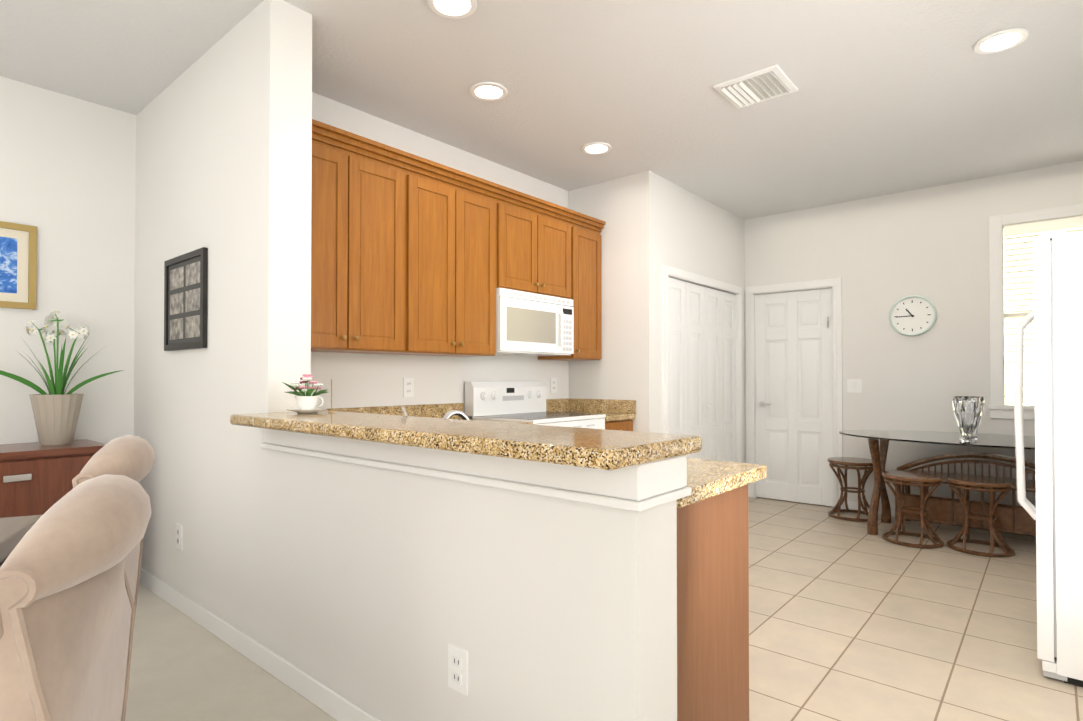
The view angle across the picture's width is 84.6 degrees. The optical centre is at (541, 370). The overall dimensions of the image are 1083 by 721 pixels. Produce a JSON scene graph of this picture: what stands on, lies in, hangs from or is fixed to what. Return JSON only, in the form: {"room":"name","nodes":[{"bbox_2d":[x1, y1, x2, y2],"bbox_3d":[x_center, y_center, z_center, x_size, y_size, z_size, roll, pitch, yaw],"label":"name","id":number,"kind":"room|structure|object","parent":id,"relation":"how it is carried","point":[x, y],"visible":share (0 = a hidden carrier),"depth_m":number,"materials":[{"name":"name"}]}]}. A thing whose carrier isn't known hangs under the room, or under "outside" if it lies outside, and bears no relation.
{"room":"kitchen","nodes":[
{"label":"kitchen","id":0,"kind":"room"},
{"bbox_2d":[0,76,131,444],"bbox_3d":[-3.804,-0.172,1.945,0.120,2.710,4.560,-1,-1,41],"label":"wall","id":1,"kind":"structure","parent":0,"point":[66,161],"depth_m":3.28,"materials":[{"name":"paint"}]},
{"bbox_2d":[0,221,36,309],"bbox_3d":[-2.872,-0.545,2.929,0.020,0.440,0.600,-1,-1,41],"label":"picture","id":2,"kind":"object","parent":1,"relation":"attached to","point":[18,265],"visible":1,"depth_m":3.10,"materials":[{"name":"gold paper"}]},
{"bbox_2d":[125,583,336,720],"bbox_3d":[-1.976,1.213,0.227,5.110,0.100,4.590,-1,-1,41],"label":"floor carpet","id":3,"kind":"object","parent":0,"point":[183,667],"depth_m":2.28,"materials":[{"name":"beige carpet"}]},
{"bbox_2d":[0,515,41,566],"bbox_3d":[-1.540,0.789,0.739,1.000,0.760,1.750,0,-1,-24],"label":"dining table","id":4,"kind":"object","parent":3,"relation":"on","point":[14,531],"visible":0.25,"depth_m":1.57,"materials":[{"name":"brown glass"}]},
{"bbox_2d":[0,439,105,517],"bbox_3d":[-2.897,0.780,2.500,0.471,0.820,1.700,-1,-1,41],"label":"sideboard","id":5,"kind":"object","parent":3,"relation":"on","point":[36,478],"visible":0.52,"depth_m":2.81,"materials":[{"name":"brown wood"}]},
{"bbox_2d":[0,311,123,445],"bbox_3d":[-2.547,0.035,2.943,0.230,0.677,0.842,-1,-1,41],"label":"vase","id":6,"kind":"object","parent":5,"relation":"on","point":[56,410],"visible":1,"depth_m":3.00,"materials":[{"name":"beige ceramic"}]},
{"bbox_2d":[0,474,151,720],"bbox_3d":[-0.883,0.661,0.738,0.662,1.015,0.510,0,-1,-27],"label":"chair","id":7,"kind":"object","parent":3,"relation":"on","point":[67,612],"visible":1,"depth_m":0.71,"materials":[{"name":"fabric"}]},
{"bbox_2d":[72,435,154,623],"bbox_3d":[-1.281,0.669,1.360,0.662,1.015,0.510,0,-1,-27],"label":"chair","id":8,"kind":"object","parent":3,"relation":"on","point":[131,457],"visible":0.23,"depth_m":1.40,"materials":[{"name":"fabric"}]},
{"bbox_2d":[132,0,687,720],"bbox_3d":[-1.033,-0.166,2.456,3.408,2.710,0.180,-1,-1,41],"label":"wall","id":9,"kind":"structure","parent":0,"point":[374,592],"depth_m":2.45,"materials":[{"name":"paint"}]},
{"bbox_2d":[176,524,182,549],"bbox_3d":[-1.827,0.836,2.999,0.075,0.118,0.008,-1,-1,41],"label":"electrical outlet plate","id":10,"kind":"object","parent":9,"relation":"attached to","point":[179,528],"depth_m":2.99,"materials":[{"name":"white plastic"}]},
{"bbox_2d":[164,247,207,350],"bbox_3d":[-1.771,-0.340,2.955,0.520,0.470,0.020,-1,-1,41],"label":"collage","id":11,"kind":"object","parent":9,"relation":"attached to","point":[185,297],"visible":1,"depth_m":2.93,"materials":[{"name":"grey wood"}]},
{"bbox_2d":[139,567,380,720],"bbox_3d":[-1.080,1.145,2.352,3.390,0.085,0.017,-1,-1,41],"label":"baseboard","id":12,"kind":"structure","parent":9,"relation":"attached to","point":[328,700],"depth_m":2.36,"materials":[{"name":"white wood"}]},
{"bbox_2d":[311,127,422,354],"bbox_3d":[-1.079,-0.623,3.144,0.340,1.040,0.786,-1,-1,41],"label":"upper cabinet","id":13,"kind":"object","parent":9,"relation":"attached to","point":[412,254],"depth_m":3.08,"materials":[{"name":"brown wood"}]},
{"bbox_2d":[403,378,413,396],"bbox_3d":[-0.824,0.104,3.697,0.008,0.118,0.075,-1,-1,41],"label":"electrical outlet plate","id":14,"kind":"object","parent":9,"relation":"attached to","point":[408,383],"depth_m":3.69,"materials":[{"name":"white plastic"}]},
{"bbox_2d":[448,643,467,695],"bbox_3d":[-0.231,0.819,1.634,0.075,0.118,0.008,-1,-1,41],"label":"electrical outlet plate","id":15,"kind":"object","parent":9,"relation":"attached to","point":[458,669],"depth_m":1.63,"materials":[{"name":"white plastic"}]},
{"bbox_2d":[419,167,506,356],"bbox_3d":[-0.641,-0.617,3.656,0.340,1.040,0.856,-1,-1,41],"label":"upper cabinet","id":16,"kind":"object","parent":9,"relation":"attached to","point":[465,222],"depth_m":3.58,"materials":[{"name":"brown wood"}]},
{"bbox_2d":[230,410,701,469],"bbox_3d":[-0.401,0.182,1.856,1.747,0.040,0.395,-1,-1,41],"label":"bar","id":17,"kind":"object","parent":9,"relation":"on","point":[603,449],"visible":1,"depth_m":1.47,"materials":[{"name":"stone"}]},
{"bbox_2d":[282,374,334,413],"bbox_3d":[-0.922,0.090,2.348,0.176,0.154,0.191,-1,-1,41],"label":"potted plant","id":18,"kind":"object","parent":17,"relation":"on","point":[308,402],"visible":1,"depth_m":2.32,"materials":[{"name":"green plant"}]},
{"bbox_2d":[261,428,690,511],"bbox_3d":[-0.378,0.253,1.892,1.736,0.098,0.236,-1,-1,41],"label":"trim","id":19,"kind":"structure","parent":9,"relation":"attached to","point":[642,487],"depth_m":1.47,"materials":[{"name":"white wood"}]},
{"bbox_2d":[507,195,574,302],"bbox_3d":[-0.155,-0.830,4.227,0.340,0.600,0.784,-1,-1,41],"label":"upper cabinet","id":20,"kind":"object","parent":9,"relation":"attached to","point":[540,240],"depth_m":4.13,"materials":[{"name":"brown wood"}]},
{"bbox_2d":[496,288,573,355],"bbox_3d":[-0.131,-0.321,4.201,0.399,0.411,0.772,-1,-1,41],"label":"over-the-range microwave","id":21,"kind":"object","parent":20,"relation":"attached to","point":[530,324],"visible":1,"depth_m":4.06,"materials":[{"name":"white"}]},
{"bbox_2d":[550,378,556,392],"bbox_3d":[0.098,0.117,4.775,0.008,0.118,0.075,-1,-1,41],"label":"electrical outlet plate","id":22,"kind":"object","parent":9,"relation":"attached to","point":[553,381],"depth_m":4.77,"materials":[{"name":"white plastic"}]},
{"bbox_2d":[538,219,603,360],"bbox_3d":[0.203,-0.605,4.643,0.340,1.040,0.463,-1,-1,41],"label":"upper cabinet","id":23,"kind":"object","parent":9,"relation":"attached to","point":[587,306],"depth_m":4.57,"materials":[{"name":"brown wood"}]},
{"bbox_2d":[0,0,1082,219],"bbox_3d":[-0.465,-1.576,2.027,5.110,0.100,9.240,-1,-1,41],"label":"ceiling","id":24,"kind":"structure","parent":0,"point":[892,97],"depth_m":3.08,"materials":[{"name":"white paint"}]},
{"bbox_2d":[427,0,476,18],"bbox_3d":[-0.367,-1.515,2.456,0.204,0.011,0.204,-1,-1,41],"label":"recessed light","id":25,"kind":"object","parent":24,"relation":"in","point":[455,9],"visible":1,"depth_m":2.49,"materials":[{"name":"white"}]},
{"bbox_2d":[470,82,507,100],"bbox_3d":[-0.285,-1.506,3.214,0.204,0.011,0.204,-1,-1,41],"label":"recessed light","id":26,"kind":"object","parent":24,"relation":"in","point":[489,91],"visible":1,"depth_m":3.21,"materials":[{"name":"white"}]},
{"bbox_2d":[581,142,611,154],"bbox_3d":[0.369,-1.496,4.010,0.204,0.011,0.204,-1,-1,41],"label":"recessed light","id":27,"kind":"object","parent":24,"relation":"in","point":[594,148],"visible":1,"depth_m":4.00,"materials":[{"name":"white glass"}]},
{"bbox_2d":[713,64,797,108],"bbox_3d":[1.144,-1.500,3.177,0.330,0.025,0.330,-1,-1,41],"label":"ceiling vent","id":28,"kind":"object","parent":24,"relation":"in","point":[765,84],"visible":1,"depth_m":3.15,"materials":[{"name":"white metal"}]},
{"bbox_2d":[973,28,1028,53],"bbox_3d":[2.107,-1.511,2.734,0.204,0.011,0.204,-1,-1,41],"label":"recessed light","id":29,"kind":"object","parent":24,"relation":"in","point":[1001,40],"visible":0.98,"depth_m":2.73,"materials":[{"name":"white glass"}]},
{"bbox_2d":[688,191,745,462],"bbox_3d":[1.352,-0.134,5.173,0.120,2.710,1.830,-1,-1,41],"label":"wall","id":30,"kind":"structure","parent":0,"point":[715,234],"depth_m":5.39,"materials":[{"name":"paint"}]},
{"bbox_2d":[662,265,742,462],"bbox_3d":[1.387,0.206,5.192,0.145,2.030,1.530,-1,-1,41],"label":"door frame","id":31,"kind":"structure","parent":30,"relation":"attached to","point":[667,271],"depth_m":4.99,"materials":[{"name":"white wood"}]},
{"bbox_2d":[669,278,736,461],"bbox_3d":[1.417,0.241,5.167,0.069,1.945,1.380,-1,-1,41],"label":"bifold pantry door","id":32,"kind":"structure","parent":30,"relation":"in","point":[702,362],"depth_m":5.17,"materials":[{"name":"white wood"}]},
{"bbox_2d":[744,160,1082,508],"bbox_3d":[2.890,-0.134,5.141,3.780,2.710,0.120,-1,-1,41],"label":"wall","id":33,"kind":"structure","parent":0,"point":[931,243],"depth_m":4.92,"materials":[{"name":"paint"}]},
{"bbox_2d":[755,288,833,506],"bbox_3d":[2.334,0.240,5.540,0.700,1.955,0.090,-1,-1,41],"label":"door","id":34,"kind":"structure","parent":33,"relation":"in","point":[794,381],"depth_m":5.53,"materials":[{"name":"white wood"}]},
{"bbox_2d":[746,278,842,508],"bbox_3d":[2.355,0.203,5.565,0.860,2.045,0.125,-1,-1,41],"label":"door frame","id":35,"kind":"structure","parent":33,"relation":"attached to","point":[835,284],"depth_m":5.46,"materials":[{"name":"white wood"}]},
{"bbox_2d":[847,379,861,392],"bbox_3d":[2.728,0.132,5.192,0.115,0.118,0.009,-1,-1,41],"label":"switch plate","id":36,"kind":"object","parent":33,"relation":"attached to","point":[854,385],"visible":1,"depth_m":5.19,"materials":[{"name":"white plastic"}]},
{"bbox_2d":[844,500,894,515],"bbox_3d":[3.469,1.171,4.539,2.138,0.085,0.017,-1,-1,41],"label":"baseboard","id":37,"kind":"structure","parent":33,"relation":"attached to","point":[853,505],"depth_m":5.16,"materials":[{"name":"white wood"}]},
{"bbox_2d":[889,295,936,335],"bbox_3d":[3.052,-0.452,4.904,0.336,0.336,0.030,-1,-1,41],"label":"wall clock","id":38,"kind":"object","parent":33,"relation":"attached to","point":[913,315],"visible":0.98,"depth_m":4.90,"materials":[{"name":"white plastic"}]},
{"bbox_2d":[989,203,1082,419],"bbox_3d":[3.865,-0.414,4.291,1.030,1.550,0.150,-1,-1,41],"label":"window","id":39,"kind":"structure","parent":33,"relation":"in","point":[999,408],"depth_m":4.54,"materials":[{"name":"white wood"}]},
{"bbox_2d":[1004,216,1082,402],"bbox_3d":[3.856,-0.430,4.282,0.830,1.346,0.055,-1,-1,41],"label":"window blinds","id":40,"kind":"object","parent":39,"relation":"attached to","point":[1048,225],"visible":0.46,"depth_m":4.47,"materials":[{"name":"white plastic"}]},
{"bbox_2d":[748,497,1082,720],"bbox_3d":[1.429,1.250,3.393,4.050,0.100,4.650,-1,-1,41],"label":"floor","id":41,"kind":"structure","parent":0,"point":[851,621],"depth_m":2.78,"materials":[{"name":"beige tile"}]},
{"bbox_2d":[465,381,605,428],"bbox_3d":[-0.016,0.631,4.090,0.687,1.114,0.774,-1,-1,41],"label":"range","id":42,"kind":"object","parent":41,"relation":"on","point":[523,401],"visible":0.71,"depth_m":4.12,"materials":[{"name":"white metal"}]},
{"bbox_2d":[605,419,632,430],"bbox_3d":[0.335,0.789,4.562,0.624,0.850,0.389,-1,-1,41],"label":"base cabinet","id":43,"kind":"object","parent":41,"relation":"on","point":[623,425],"depth_m":4.38,"materials":[{"name":"brown wood"}]},
{"bbox_2d":[400,403,463,409],"bbox_3d":[-0.571,0.280,3.492,0.645,0.138,0.850,-1,-1,41],"label":"countertop","id":44,"kind":"structure","parent":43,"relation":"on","point":[448,406],"depth_m":3.88,"materials":[{"name":"stone"}]},
{"bbox_2d":[546,398,635,417],"bbox_3d":[0.343,0.293,4.562,0.645,0.138,0.389,-1,-1,41],"label":"countertop","id":45,"kind":"structure","parent":43,"relation":"on","point":[612,408],"depth_m":4.69,"materials":[{"name":"stone"}]},
{"bbox_2d":[677,484,748,720],"bbox_3d":[-0.172,0.761,2.166,1.680,0.850,0.504,-1,-1,41],"label":"base cabinet","id":46,"kind":"object","parent":41,"relation":"on","point":[712,609],"depth_m":1.62,"materials":[{"name":"brown wood"}]},
{"bbox_2d":[327,406,765,507],"bbox_3d":[-0.382,0.267,2.395,2.360,0.138,0.570,-1,-1,41],"label":"countertop","id":47,"kind":"structure","parent":46,"relation":"on","point":[706,479],"depth_m":1.77,"materials":[{"name":"stone"}]},
{"bbox_2d":[401,406,468,419],"bbox_3d":[-0.383,0.214,2.212,0.222,0.163,0.186,-1,-1,41],"label":"faucet","id":48,"kind":"object","parent":47,"relation":"on","point":[451,413],"visible":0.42,"depth_m":2.17,"materials":[{"name":"silver metal"}]},
{"bbox_2d":[827,457,872,521],"bbox_3d":[2.591,0.979,4.963,0.376,0.477,0.376,-1,-1,41],"label":"stool","id":49,"kind":"object","parent":41,"relation":"on","point":[847,462],"visible":0.88,"depth_m":4.92,"materials":[{"name":"wicker"}]},
{"bbox_2d":[867,438,890,534],"bbox_3d":[3.098,0.850,4.188,1.352,0.720,0.555,-1,-1,41],"label":"table base","id":50,"kind":"object","parent":41,"relation":"on","point":[878,448],"visible":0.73,"depth_m":4.53,"materials":[{"name":"wood"}]},
{"bbox_2d":[839,430,1034,449],"bbox_3d":[3.098,0.484,4.192,1.840,0.012,1.000,-1,-1,41],"label":"glass table","id":51,"kind":"object","parent":50,"relation":"on","point":[984,439],"visible":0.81,"depth_m":4.26,"materials":[{"name":"clear glass"}]},
{"bbox_2d":[952,396,984,441],"bbox_3d":[2.878,0.325,4.014,0.176,0.300,0.176,-1,-1,41],"label":"crystal vase","id":52,"kind":"object","parent":51,"relation":"on","point":[968,411],"visible":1,"depth_m":3.97,"materials":[{"name":"clear glass"}]},
{"bbox_2d":[882,470,943,547],"bbox_3d":[2.627,0.971,4.221,0.376,0.477,0.376,-1,-1,41],"label":"stool","id":53,"kind":"object","parent":41,"relation":"on","point":[927,479],"visible":1,"depth_m":4.17,"materials":[{"name":"wicker"}]},
{"bbox_2d":[895,452,1035,536],"bbox_3d":[3.244,0.897,4.359,1.080,0.630,0.430,-1,-1,41],"label":"bench","id":54,"kind":"object","parent":41,"relation":"on","point":[1014,519],"visible":0.54,"depth_m":4.25,"materials":[{"name":"brown wood"}]},
{"bbox_2d":[946,475,1014,556],"bbox_3d":[2.955,0.968,4.019,0.376,0.477,0.376,-1,-1,41],"label":"stool","id":55,"kind":"object","parent":41,"relation":"on","point":[985,483],"visible":0.98,"depth_m":3.96,"materials":[{"name":"wicker"}]},
{"bbox_2d":[1014,230,1082,686],"bbox_3d":[2.488,0.328,2.412,0.891,1.722,0.902,-1,-1,41],"label":"fridge","id":56,"kind":"object","parent":41,"relation":"on","point":[1056,316],"visible":1,"depth_m":2.27,"materials":[{"name":"white metal"}]}
]}

